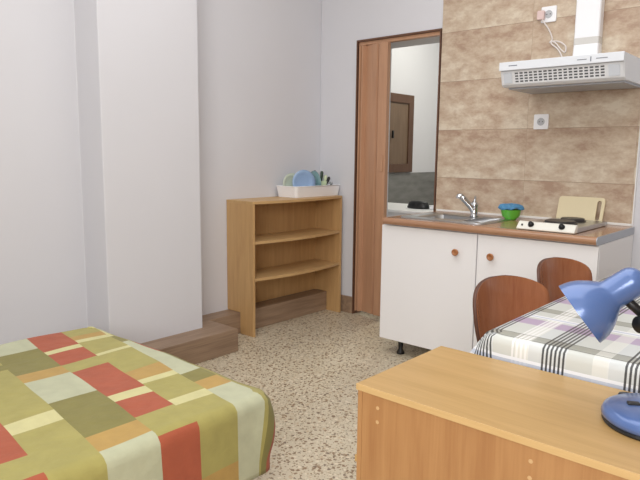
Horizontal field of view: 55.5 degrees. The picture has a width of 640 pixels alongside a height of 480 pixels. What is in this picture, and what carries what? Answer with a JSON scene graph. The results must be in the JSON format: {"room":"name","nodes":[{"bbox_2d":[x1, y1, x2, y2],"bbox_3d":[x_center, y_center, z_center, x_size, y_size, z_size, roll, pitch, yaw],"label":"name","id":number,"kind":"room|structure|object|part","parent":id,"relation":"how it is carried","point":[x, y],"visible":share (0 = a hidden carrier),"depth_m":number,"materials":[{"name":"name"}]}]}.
{"room":"studio apartment","nodes":[
{"label":"studio apartment","id":0,"kind":"room"},
{"bbox_2d":[0,0,320,344],"bbox_3d":[-1.843,-0.677,2.503,0.352,3.000,5.700,8,11,41],"label":"wall","id":1,"kind":"structure","parent":0,"point":[128,128],"depth_m":3.30,"materials":[{"name":"white paint"}]},
{"bbox_2d":[140,289,325,363],"bbox_3d":[-0.507,0.568,4.001,0.402,0.143,1.950,8,11,41],"label":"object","id":2,"kind":"structure","parent":1,"relation":"attached to","point":[218,334],"depth_m":3.76,"materials":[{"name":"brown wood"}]},
{"bbox_2d":[195,309,430,479],"bbox_3d":[0.723,0.867,2.707,5.800,0.060,9.100,8,11,41],"label":"floor","id":3,"kind":"structure","parent":0,"point":[309,367],"depth_m":3.33,"materials":[{"name":"beige stone"}]},
{"bbox_2d":[226,195,341,336],"bbox_3d":[-0.216,0.144,4.340,0.305,0.893,0.898,8,11,41],"label":"bookcase","id":4,"kind":"object","parent":3,"relation":"on","point":[277,246],"visible":0.96,"depth_m":4.38,"materials":[{"name":"brown wood"}]},
{"bbox_3d":[-0.524,0.194,4.029,0.260,0.875,0.018,8,11,41],"label":"panel","id":5,"kind":"part","parent":4,"relation":"part of","materials":[{"name":"brown wood"}]},
{"bbox_3d":[-0.326,0.066,4.428,0.007,0.729,0.862,8,11,41],"label":"panel","id":6,"kind":"part","parent":4,"relation":"part of","materials":[{"name":"brown wood"}]},
{"bbox_3d":[-0.214,0.211,4.347,0.291,0.018,0.862,8,11,41],"label":"shelf","id":7,"kind":"part","parent":4,"relation":"part of","materials":[{"name":"brown wood"}]},
{"bbox_3d":[-0.211,-0.030,4.313,0.291,0.018,0.862,8,11,41],"label":"shelf","id":8,"kind":"part","parent":4,"relation":"part of","materials":[{"name":"brown wood"}]},
{"bbox_2d":[277,184,339,197],"bbox_3d":[-0.081,-0.364,4.463,0.215,0.080,0.492,8,11,41],"label":"tray","id":9,"kind":"object","parent":4,"relation":"on","point":[322,190],"visible":0.81,"depth_m":4.33,"materials":[{"name":"white plastic"}]},
{"bbox_2d":[283,173,294,185],"bbox_3d":[-0.202,-0.402,4.365,0.156,0.156,0.031,-5,10,-34],"label":"plate","id":10,"kind":"object","parent":9,"relation":"in","point":[287,181],"visible":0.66,"depth_m":4.35,"materials":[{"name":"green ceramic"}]},
{"bbox_2d":[292,170,314,186],"bbox_3d":[-0.118,-0.415,4.380,0.180,0.179,0.033,-3,9,-24],"label":"plate","id":11,"kind":"object","parent":9,"relation":"in","point":[302,177],"visible":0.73,"depth_m":4.38,"materials":[{"name":"blue ceramic"}]},
{"bbox_2d":[311,171,320,185],"bbox_3d":[-0.044,-0.424,4.481,0.030,0.172,0.172,-5,10,-33],"label":"plate","id":12,"kind":"object","parent":9,"relation":"in","point":[315,174],"visible":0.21,"depth_m":4.43,"materials":[{"name":"teal ceramic"}]},
{"bbox_3d":[0.059,0.108,4.682,0.260,0.875,0.018,8,11,41],"label":"panel","id":13,"kind":"part","parent":4,"relation":"part of","materials":[{"name":"brown wood"}]},
{"bbox_2d":[387,202,432,216],"bbox_3d":[0.731,0.081,5.371,1.538,0.750,0.620,8,11,41],"label":"countertop","id":14,"kind":"structure","parent":3,"relation":"on","point":[394,209],"depth_m":5.06,"materials":[{"name":"white"}]},
{"bbox_2d":[407,200,428,208],"bbox_3d":[0.836,-0.301,5.159,0.216,0.065,0.112,8,11,41],"label":"case","id":15,"kind":"object","parent":14,"relation":"on","point":[413,204],"visible":0.98,"depth_m":5.11,"materials":[{"name":"black plastic"}]},
{"bbox_2d":[380,224,477,354],"bbox_3d":[0.777,0.299,3.687,0.620,0.790,0.601,8,11,41],"label":"base cabinet","id":16,"kind":"object","parent":3,"relation":"on","point":[428,276],"visible":0.59,"depth_m":3.47,"materials":[{"name":"white laminate"}]},
{"bbox_3d":[0.492,0.648,3.706,0.052,0.088,0.052,8,11,41],"label":"leg","id":17,"kind":"part","parent":16,"relation":"part of","materials":[{"name":"black plastic"}]},
{"bbox_3d":[0.738,0.067,3.308,0.039,0.039,0.031,8,11,41],"label":"door knob","id":18,"kind":"part","parent":16,"relation":"part of","materials":[{"name":"orange wood"}]},
{"bbox_2d":[382,211,634,245],"bbox_3d":[1.026,-0.082,3.425,1.210,0.040,0.618,8,11,41],"label":"countertop","id":19,"kind":"structure","parent":16,"relation":"on","point":[605,234],"depth_m":3.15,"materials":[{"name":"laminate"}]},
{"bbox_2d":[401,212,510,223],"bbox_3d":[0.808,-0.113,3.599,0.560,0.050,0.430,8,11,41],"label":"sink","id":20,"kind":"object","parent":19,"relation":"in","point":[436,216],"visible":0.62,"depth_m":3.57,"materials":[{"name":"silver metal"}]},
{"bbox_2d":[501,209,521,219],"bbox_3d":[1.113,-0.149,3.545,0.120,0.058,0.120,8,11,41],"label":"bowl","id":21,"kind":"object","parent":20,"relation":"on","point":[513,214],"visible":0.82,"depth_m":3.50,"materials":[{"name":"green plastic"}]},
{"bbox_2d":[498,203,523,209],"bbox_3d":[1.117,-0.195,3.538,0.148,0.041,0.150,8,11,41],"label":"cloth","id":22,"kind":"object","parent":21,"relation":"on","point":[510,206],"visible":1,"depth_m":3.50,"materials":[{"name":"blue fabric"}]},
{"bbox_2d":[456,193,478,216],"bbox_3d":[0.884,-0.210,3.644,0.136,0.139,0.055,1,8,0],"label":"faucet","id":23,"kind":"object","parent":19,"relation":"on","point":[472,206],"visible":1,"depth_m":3.63,"materials":[{"name":"silver metal"}]},
{"bbox_3d":[0.876,-0.223,3.646,0.121,0.114,0.037,2,8,10],"label":"spout","id":24,"kind":"part","parent":23,"relation":"part of","materials":[{"name":"silver metal"}]},
{"bbox_2d":[516,217,606,233],"bbox_3d":[1.270,-0.089,3.176,0.288,0.044,0.510,8,11,41],"label":"cooktop","id":25,"kind":"object","parent":19,"relation":"in","point":[570,225],"visible":1,"depth_m":3.06,"materials":[{"name":"silver metal"}]},
{"bbox_3d":[1.119,-0.064,3.007,0.288,0.040,0.050,8,11,41],"label":"control panel","id":26,"kind":"part","parent":25,"relation":"part of","materials":[{"name":"white metal"}]},
{"bbox_3d":[1.170,-0.065,2.944,0.030,0.029,0.029,8,11,41],"label":"control knob","id":27,"kind":"part","parent":25,"relation":"part of","materials":[{"name":"black plastic"}]},
{"bbox_2d":[556,196,605,220],"bbox_3d":[1.456,-0.167,3.400,0.250,0.146,0.053,8,11,41],"label":"cutting board","id":28,"kind":"object","parent":19,"relation":"on","point":[568,206],"visible":0.7,"depth_m":3.40,"materials":[{"name":"beige plastic"}]},
{"bbox_2d":[355,346,639,479],"bbox_3d":[0.624,0.702,1.152,1.146,0.700,0.364,8,11,41],"label":"desk","id":29,"kind":"object","parent":3,"relation":"on","point":[440,413],"visible":1,"depth_m":1.24,"materials":[{"name":"brown wood"}]},
{"bbox_3d":[0.203,0.652,1.522,0.012,0.686,0.358,8,11,41],"label":"panel","id":30,"kind":"part","parent":29,"relation":"part of","materials":[{"name":"brown wood"}]},
{"bbox_3d":[0.511,0.701,1.025,1.108,0.636,0.016,8,11,41],"label":"panel","id":31,"kind":"part","parent":29,"relation":"part of","materials":[{"name":"brown wood"}]},
{"bbox_2d":[559,267,639,440],"bbox_3d":[0.592,0.201,1.161,0.289,0.288,0.189,8,11,41],"label":"desk lamp","id":32,"kind":"object","parent":29,"relation":"on","point":[599,305],"visible":1,"depth_m":1.16,"materials":[{"name":"blue metal"}]},
{"bbox_3d":[0.544,0.128,1.195,0.157,0.152,0.134,8,11,41],"label":"lamp shade","id":33,"kind":"part","parent":32,"relation":"part of","materials":[{"name":"blue metal"}]},
{"bbox_2d":[627,401,639,405],"bbox_3d":[0.595,0.311,1.154,0.022,0.006,0.014,2,8,11],"label":"switch","id":34,"kind":"object","parent":32,"relation":"attached to","point":[629,403],"depth_m":1.15,"materials":[{"name":"black plastic"}]},
{"bbox_3d":[0.626,0.162,1.172,0.036,0.034,0.034,-3,9,-23],"label":"joint knob","id":35,"kind":"part","parent":32,"relation":"part of","materials":[{"name":"black plastic"}]},
{"bbox_2d":[473,275,549,342],"bbox_3d":[0.701,0.548,1.875,0.432,0.807,0.477,-4,9,-29],"label":"dining chair","id":36,"kind":"object","parent":3,"relation":"on","point":[499,300],"visible":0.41,"depth_m":2.02,"materials":[{"name":"brown wood"}]},
{"bbox_2d":[473,234,632,346],"bbox_3d":[1.242,0.362,3.281,0.612,0.790,0.601,8,11,41],"label":"base cabinet","id":37,"kind":"object","parent":3,"relation":"on","point":[496,255],"visible":0.31,"depth_m":3.07,"materials":[{"name":"white laminate"}]},
{"bbox_3d":[0.891,0.088,3.174,0.039,0.039,0.031,8,11,41],"label":"door knob","id":38,"kind":"part","parent":37,"relation":"part of","materials":[{"name":"orange wood"}]},
{"bbox_2d":[537,257,592,302],"bbox_3d":[1.035,0.497,2.258,0.432,0.807,0.477,-5,10,-34],"label":"dining chair","id":39,"kind":"object","parent":3,"relation":"on","point":[552,272],"visible":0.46,"depth_m":2.41,"materials":[{"name":"brown wood"}]},
{"bbox_3d":[-1.247,0.750,1.775,1.095,0.390,1.808,8,11,41],"label":"bed","id":40,"kind":"object","parent":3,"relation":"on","visible":0},
{"bbox_2d":[0,326,274,479],"bbox_3d":[-1.246,0.681,1.766,1.256,0.290,1.992,8,11,41],"label":"bedspread","id":41,"kind":"object","parent":40,"relation":"on","point":[89,403],"visible":1,"depth_m":1.93,"materials":[{"name":"multicoloured fabric"}]},
{"bbox_3d":[1.121,0.591,1.800,0.788,0.748,1.200,8,11,41],"label":"dining table","id":42,"kind":"object","parent":3,"relation":"on","visible":0},
{"bbox_2d":[469,273,639,392],"bbox_3d":[1.125,0.311,1.761,0.931,0.193,1.248,8,11,41],"label":"tablecloth","id":43,"kind":"object","parent":42,"relation":"on","point":[552,337],"visible":0.48,"depth_m":1.49,"materials":[{"name":"white fabric"}]},
{"bbox_2d":[391,43,439,172],"bbox_3d":[0.709,-1.206,6.432,0.120,3.000,2.780,8,11,41],"label":"wall","id":44,"kind":"structure","parent":0,"point":[414,69],"depth_m":6.78,"materials":[{"name":"white paint"}]},
{"bbox_2d":[389,93,413,172],"bbox_3d":[0.775,-1.122,6.388,0.055,0.823,0.725,8,11,41],"label":"wooden shutter","id":45,"kind":"object","parent":44,"relation":"attached to","point":[401,105],"visible":0.61,"depth_m":6.50,"materials":[{"name":"brown wood"}]},
{"bbox_3d":[0.762,-1.124,6.399,0.020,0.641,0.543,8,11,41],"label":"shutter panel","id":46,"kind":"part","parent":45,"relation":"part of","materials":[{"name":"brown wood"}]},
{"bbox_2d":[388,172,434,204],"bbox_3d":[0.748,-0.212,6.529,0.012,1.005,2.780,8,11,41],"label":"backsplash","id":47,"kind":"structure","parent":44,"relation":"attached to","point":[404,188],"depth_m":6.77,"materials":[{"name":"grey stone"}]},
{"bbox_2d":[320,0,639,296],"bbox_3d":[1.933,-0.742,3.247,5.020,3.000,0.420,8,11,41],"label":"wall","id":48,"kind":"structure","parent":0,"point":[343,22],"depth_m":4.48,"materials":[{"name":"white paint"}]},
{"bbox_2d":[341,294,351,312],"bbox_3d":[0.164,0.484,4.694,0.222,0.128,0.016,8,11,41],"label":"baseboard","id":49,"kind":"structure","parent":48,"relation":"attached to","point":[346,301],"depth_m":4.65,"materials":[{"name":"brown wood"}]},
{"bbox_2d":[352,28,441,315],"bbox_3d":[0.536,-0.402,4.288,0.688,2.005,0.110,8,11,41],"label":"door","id":50,"kind":"structure","parent":48,"relation":"in","point":[373,55],"depth_m":4.37,"materials":[{"name":"laminate"}]},
{"bbox_3d":[0.285,-0.428,4.491,0.009,1.939,0.049,5,9,27],"label":"panel","id":51,"kind":"part","parent":50,"relation":"part of","materials":[{"name":"laminate"}]},
{"bbox_3d":[0.293,-0.427,4.481,0.044,1.939,0.009,-4,9,-30],"label":"panel","id":52,"kind":"part","parent":50,"relation":"part of","materials":[{"name":"laminate"}]},
{"bbox_3d":[0.302,-0.425,4.472,0.009,1.939,0.046,5,9,26],"label":"panel","id":53,"kind":"part","parent":50,"relation":"part of","materials":[{"name":"laminate"}]},
{"bbox_3d":[0.308,-0.424,4.460,0.037,1.939,0.009,-3,9,-26],"label":"panel","id":54,"kind":"part","parent":50,"relation":"part of","materials":[{"name":"laminate"}]},
{"bbox_3d":[0.359,-0.418,4.421,0.009,1.939,0.117,-5,10,-35],"label":"panel","id":55,"kind":"part","parent":50,"relation":"part of","materials":[{"name":"laminate"}]},
{"bbox_3d":[0.407,-0.411,4.380,0.031,1.939,0.009,-3,9,-22],"label":"panel","id":56,"kind":"part","parent":50,"relation":"part of","materials":[{"name":"laminate"}]},
{"bbox_3d":[0.413,-0.410,4.368,0.009,1.939,0.039,5,9,26],"label":"panel","id":57,"kind":"part","parent":50,"relation":"part of","materials":[{"name":"laminate"}]},
{"bbox_3d":[0.434,-0.543,4.293,0.020,0.120,0.008,8,11,41],"label":"handle","id":58,"kind":"part","parent":50,"relation":"part of","materials":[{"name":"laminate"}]},
{"bbox_3d":[0.441,-0.405,4.338,0.072,1.939,0.042,8,11,41],"label":"panel","id":59,"kind":"part","parent":50,"relation":"part of","materials":[{"name":"laminate"}]},
{"bbox_2d":[436,209,630,225],"bbox_3d":[1.223,-0.140,3.653,1.194,0.014,0.012,8,11,41],"label":"trim","id":60,"kind":"structure","parent":48,"relation":"attached to","point":[442,210],"depth_m":3.74,"materials":[{"name":"white"}]},
{"bbox_2d":[436,0,639,224],"bbox_3d":[1.234,-0.796,3.572,1.205,3.000,0.012,8,11,41],"label":"tile backsplash","id":61,"kind":"structure","parent":48,"relation":"attached to","point":[490,149],"depth_m":3.58,"materials":[{"name":"beige tile"}]},
{"bbox_2d":[533,114,548,128],"bbox_3d":[1.283,-0.686,3.526,0.086,0.086,0.013,8,11,41],"label":"wall socket","id":62,"kind":"object","parent":48,"relation":"attached to","point":[541,121],"visible":1,"depth_m":3.52,"materials":[{"name":"white plastic"}]},
{"bbox_2d":[541,5,556,22],"bbox_3d":[1.294,-1.276,3.437,0.086,0.086,0.013,8,11,41],"label":"wall socket","id":63,"kind":"object","parent":48,"relation":"attached to","point":[550,11],"visible":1,"depth_m":3.43,"materials":[{"name":"white plastic"}]},
{"bbox_2d":[499,51,639,93],"bbox_3d":[1.321,-0.859,3.176,0.613,0.131,0.446,8,11,41],"label":"hood","id":64,"kind":"object","parent":48,"relation":"attached to","point":[621,69],"visible":1,"depth_m":3.02,"materials":[{"name":"white metal"}]},
{"bbox_2d":[537,10,566,56],"bbox_3d":[1.301,-1.128,3.422,0.034,0.330,0.175,-7,11,-43],"label":"power cord","id":65,"kind":"object","parent":64,"relation":"attached to","point":[540,14],"visible":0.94,"depth_m":3.43,"materials":[{"name":"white plastic"}]},
{"bbox_2d":[572,0,604,55],"bbox_3d":[1.447,-1.591,3.202,0.141,1.312,0.096,8,11,41],"label":"duct","id":66,"kind":"object","parent":64,"relation":"attached to","point":[589,18],"visible":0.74,"depth_m":3.25,"materials":[{"name":"white plastic"}]},
{"bbox_2d":[631,129,639,226],"bbox_3d":[1.686,-0.735,3.175,0.006,3.000,0.014,8,11,41],"label":"trim","id":67,"kind":"structure","parent":48,"relation":"attached to","point":[639,129],"depth_m":3.23,"materials":[{"name":"white"}]}
]}

